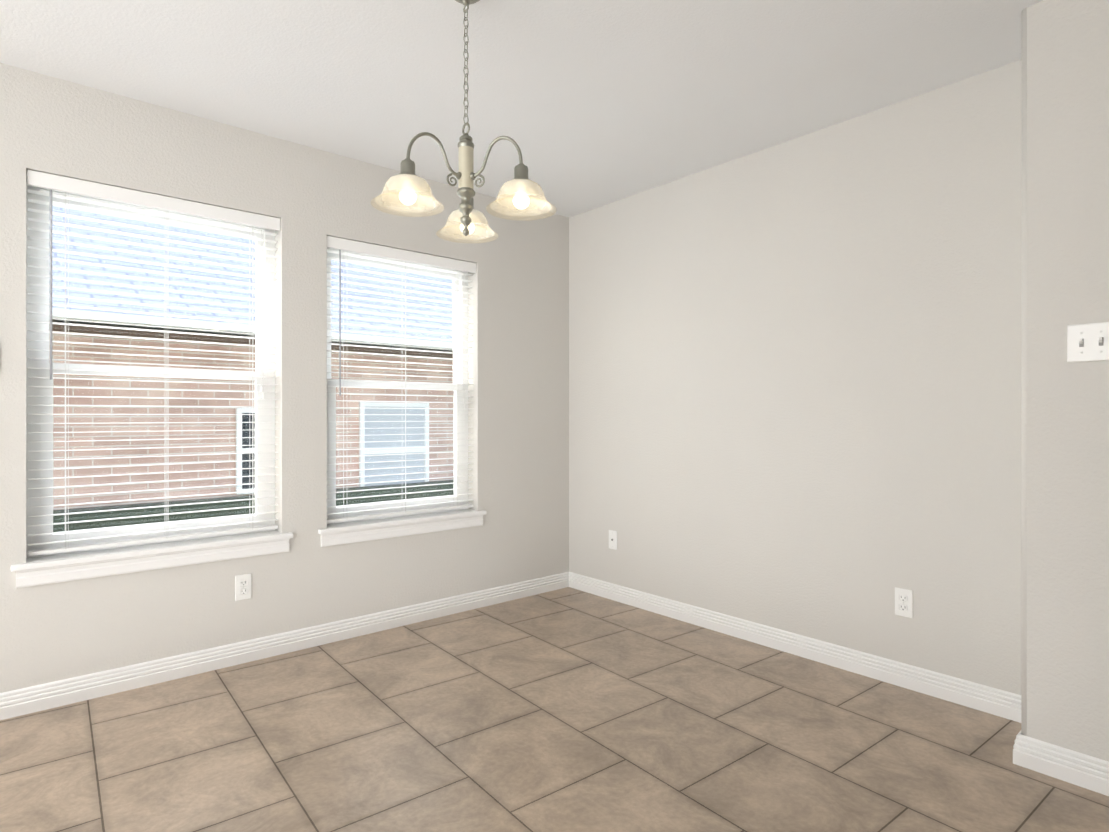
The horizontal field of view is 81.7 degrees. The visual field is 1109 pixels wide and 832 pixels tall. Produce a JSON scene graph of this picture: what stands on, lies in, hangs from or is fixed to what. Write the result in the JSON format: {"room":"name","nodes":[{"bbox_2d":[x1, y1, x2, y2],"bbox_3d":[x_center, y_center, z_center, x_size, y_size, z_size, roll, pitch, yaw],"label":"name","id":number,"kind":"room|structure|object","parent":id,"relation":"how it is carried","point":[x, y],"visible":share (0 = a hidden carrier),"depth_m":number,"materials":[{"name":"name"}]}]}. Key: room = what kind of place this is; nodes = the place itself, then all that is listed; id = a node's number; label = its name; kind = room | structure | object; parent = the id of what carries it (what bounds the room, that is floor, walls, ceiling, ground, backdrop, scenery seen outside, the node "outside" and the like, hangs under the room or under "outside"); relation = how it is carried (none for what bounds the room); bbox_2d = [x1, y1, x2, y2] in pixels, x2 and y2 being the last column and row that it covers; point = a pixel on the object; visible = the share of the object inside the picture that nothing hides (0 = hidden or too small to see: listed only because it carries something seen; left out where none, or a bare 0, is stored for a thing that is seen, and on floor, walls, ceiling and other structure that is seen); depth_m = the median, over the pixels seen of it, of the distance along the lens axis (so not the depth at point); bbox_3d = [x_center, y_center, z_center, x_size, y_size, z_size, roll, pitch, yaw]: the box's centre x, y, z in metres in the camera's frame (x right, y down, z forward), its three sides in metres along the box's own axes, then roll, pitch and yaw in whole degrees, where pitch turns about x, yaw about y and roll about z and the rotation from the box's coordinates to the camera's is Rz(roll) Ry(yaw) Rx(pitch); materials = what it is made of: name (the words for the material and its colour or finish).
{"room":"dining room","nodes":[
{"label":"dining room","id":0,"kind":"room"},
{"bbox_2d":[0,63,568,692],"bbox_3d":[-2.227,-0.094,2.346,6.320,2.440,0.160,0,0,-41],"label":"wall","id":1,"kind":"structure","parent":0,"point":[518,381],"depth_m":3.09,"materials":[{"name":"paint"}]},
{"bbox_2d":[26,175,274,557],"bbox_3d":[-1.728,-0.191,2.829,0.937,1.503,0.071,0,0,-41],"label":"window","id":2,"kind":"structure","parent":1,"relation":"in","point":[45,446],"depth_m":2.73,"materials":[{"name":"white plastic"}]},
{"bbox_2d":[27,170,280,555],"bbox_3d":[-1.678,-0.201,2.772,0.933,1.479,0.072,0,0,-41],"label":"window blind","id":3,"kind":"object","parent":2,"relation":"attached to","point":[51,182],"visible":0.92,"depth_m":2.72,"materials":[{"name":"white plastic"}]},
{"bbox_2d":[11,530,292,587],"bbox_3d":[-1.672,0.602,2.764,1.027,0.089,0.132,0,0,-41],"label":"window sill","id":4,"kind":"structure","parent":1,"relation":"attached to","point":[42,570],"depth_m":2.67,"materials":[{"name":"white wood"}]},
{"bbox_2d":[235,573,250,600],"bbox_3d":[-1.421,0.782,2.929,0.070,0.115,0.010,0,0,-41],"label":"outlet","id":5,"kind":"object","parent":1,"relation":"attached to","point":[243,587],"visible":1,"depth_m":2.93,"materials":[{"name":"white plastic"}]},
{"bbox_2d":[0,572,567,719],"bbox_3d":[-2.169,1.078,2.279,6.000,0.096,0.016,0,0,-41],"label":"baseboard","id":6,"kind":"structure","parent":1,"relation":"attached to","point":[14,703],"depth_m":2.93,"materials":[{"name":"white wood"}]},
{"bbox_2d":[327,248,467,524],"bbox_3d":[-0.870,-0.171,3.570,0.897,1.463,0.071,0,0,-41],"label":"window","id":7,"kind":"structure","parent":1,"relation":"in","point":[461,422],"depth_m":3.60,"materials":[{"name":"white plastic"}]},
{"bbox_2d":[327,236,475,522],"bbox_3d":[-0.821,-0.180,3.513,0.893,1.439,0.072,0,0,-41],"label":"window blind","id":8,"kind":"object","parent":7,"relation":"attached to","point":[340,244],"visible":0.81,"depth_m":3.47,"materials":[{"name":"white plastic"}]},
{"bbox_2d":[318,509,486,546],"bbox_3d":[-0.815,0.602,3.505,0.987,0.089,0.132,0,0,-41],"label":"window sill","id":9,"kind":"structure","parent":1,"relation":"attached to","point":[357,531],"depth_m":3.43,"materials":[{"name":"white wood"}]},
{"bbox_2d":[0,0,1044,216],"bbox_3d":[-0.213,-1.364,0.015,6.320,0.100,6.320,0,0,-41],"label":"ceiling","id":10,"kind":"structure","parent":0,"point":[586,105],"depth_m":2.42,"materials":[{"name":"paint"}]},
{"bbox_2d":[372,0,555,242],"bbox_3d":[-0.299,-0.933,1.940,0.505,0.762,0.537,0,0,-41],"label":"chandelier","id":11,"kind":"object","parent":10,"relation":"hanging from","point":[407,188],"visible":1,"depth_m":1.94,"materials":[{"name":"beige glass"}]},
{"bbox_2d":[0,587,1108,831],"bbox_3d":[-0.213,1.166,0.015,6.320,0.080,6.320,0,0,-41],"label":"floor","id":12,"kind":"structure","parent":0,"point":[568,709],"depth_m":2.19,"materials":[{"name":"tile"}]},
{"bbox_2d":[569,60,1020,694],"bbox_3d":[0.995,-0.094,3.328,0.160,2.440,2.565,0,0,-41],"label":"wall","id":13,"kind":"structure","parent":0,"point":[793,386],"depth_m":2.92,"materials":[{"name":"paint"}]},
{"bbox_2d":[609,530,616,549],"bbox_3d":[0.357,0.760,3.937,0.009,0.115,0.070,0,0,-41],"label":"outlet","id":14,"kind":"object","parent":13,"relation":"attached to","point":[612,539],"visible":1,"depth_m":3.93,"materials":[{"name":"white plastic"}]},
{"bbox_2d":[568,572,1020,719],"bbox_3d":[0.938,1.078,3.260,0.016,0.096,2.535,0,0,-41],"label":"baseboard","id":15,"kind":"structure","parent":13,"relation":"attached to","point":[984,698],"depth_m":2.92,"materials":[{"name":"white wood"}]},
{"bbox_2d":[895,587,912,617],"bbox_3d":[1.452,0.777,2.668,0.010,0.115,0.070,0,0,-41],"label":"electrical outlet","id":16,"kind":"object","parent":13,"relation":"attached to","point":[904,602],"visible":1,"depth_m":2.67,"materials":[{"name":"white plastic"}]},
{"bbox_2d":[1021,0,1108,761],"bbox_3d":[2.876,-0.094,0.883,0.510,2.440,3.595,0,0,-41],"label":"wall","id":17,"kind":"structure","parent":0,"point":[1064,402],"depth_m":1.99,"materials":[{"name":"paint"}]},
{"bbox_2d":[1012,708,1020,722],"bbox_3d":[1.631,1.078,2.194,0.300,0.096,0.016,0,0,-41],"label":"baseboard","id":18,"kind":"structure","parent":17,"relation":"attached to","point":[1017,718],"depth_m":2.36,"materials":[{"name":"white wood"}]},
{"bbox_2d":[1013,731,1108,795],"bbox_3d":[2.619,1.078,0.778,0.016,0.096,3.451,0,0,-41],"label":"baseboard","id":19,"kind":"structure","parent":17,"relation":"attached to","point":[1070,766],"depth_m":1.98,"materials":[{"name":"white wood"}]},
{"bbox_2d":[1067,322,1108,361],"bbox_3d":[1.617,-0.223,1.934,0.021,0.115,0.116,0,0,-41],"label":"double light switch","id":20,"kind":"object","parent":17,"relation":"attached to","point":[1088,342],"visible":1,"depth_m":1.94,"materials":[{"name":"white plastic"}]},
{"label":"outside","id":21,"kind":"structure","parent":0,"visible":0},
{"bbox_3d":[-9.762,1.776,15.658,60.000,0.100,29.840,0,0,-41],"label":"ground","id":22,"kind":"structure","parent":21,"visible":0},
{"bbox_2d":[49,205,453,531],"bbox_3d":[-4.925,-0.769,6.999,14.000,4.990,5.670,0,0,-41],"label":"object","id":23,"kind":"object","parent":22,"relation":"on","point":[242,427],"depth_m":5.78,"materials":[{"name":"red"}]}
]}

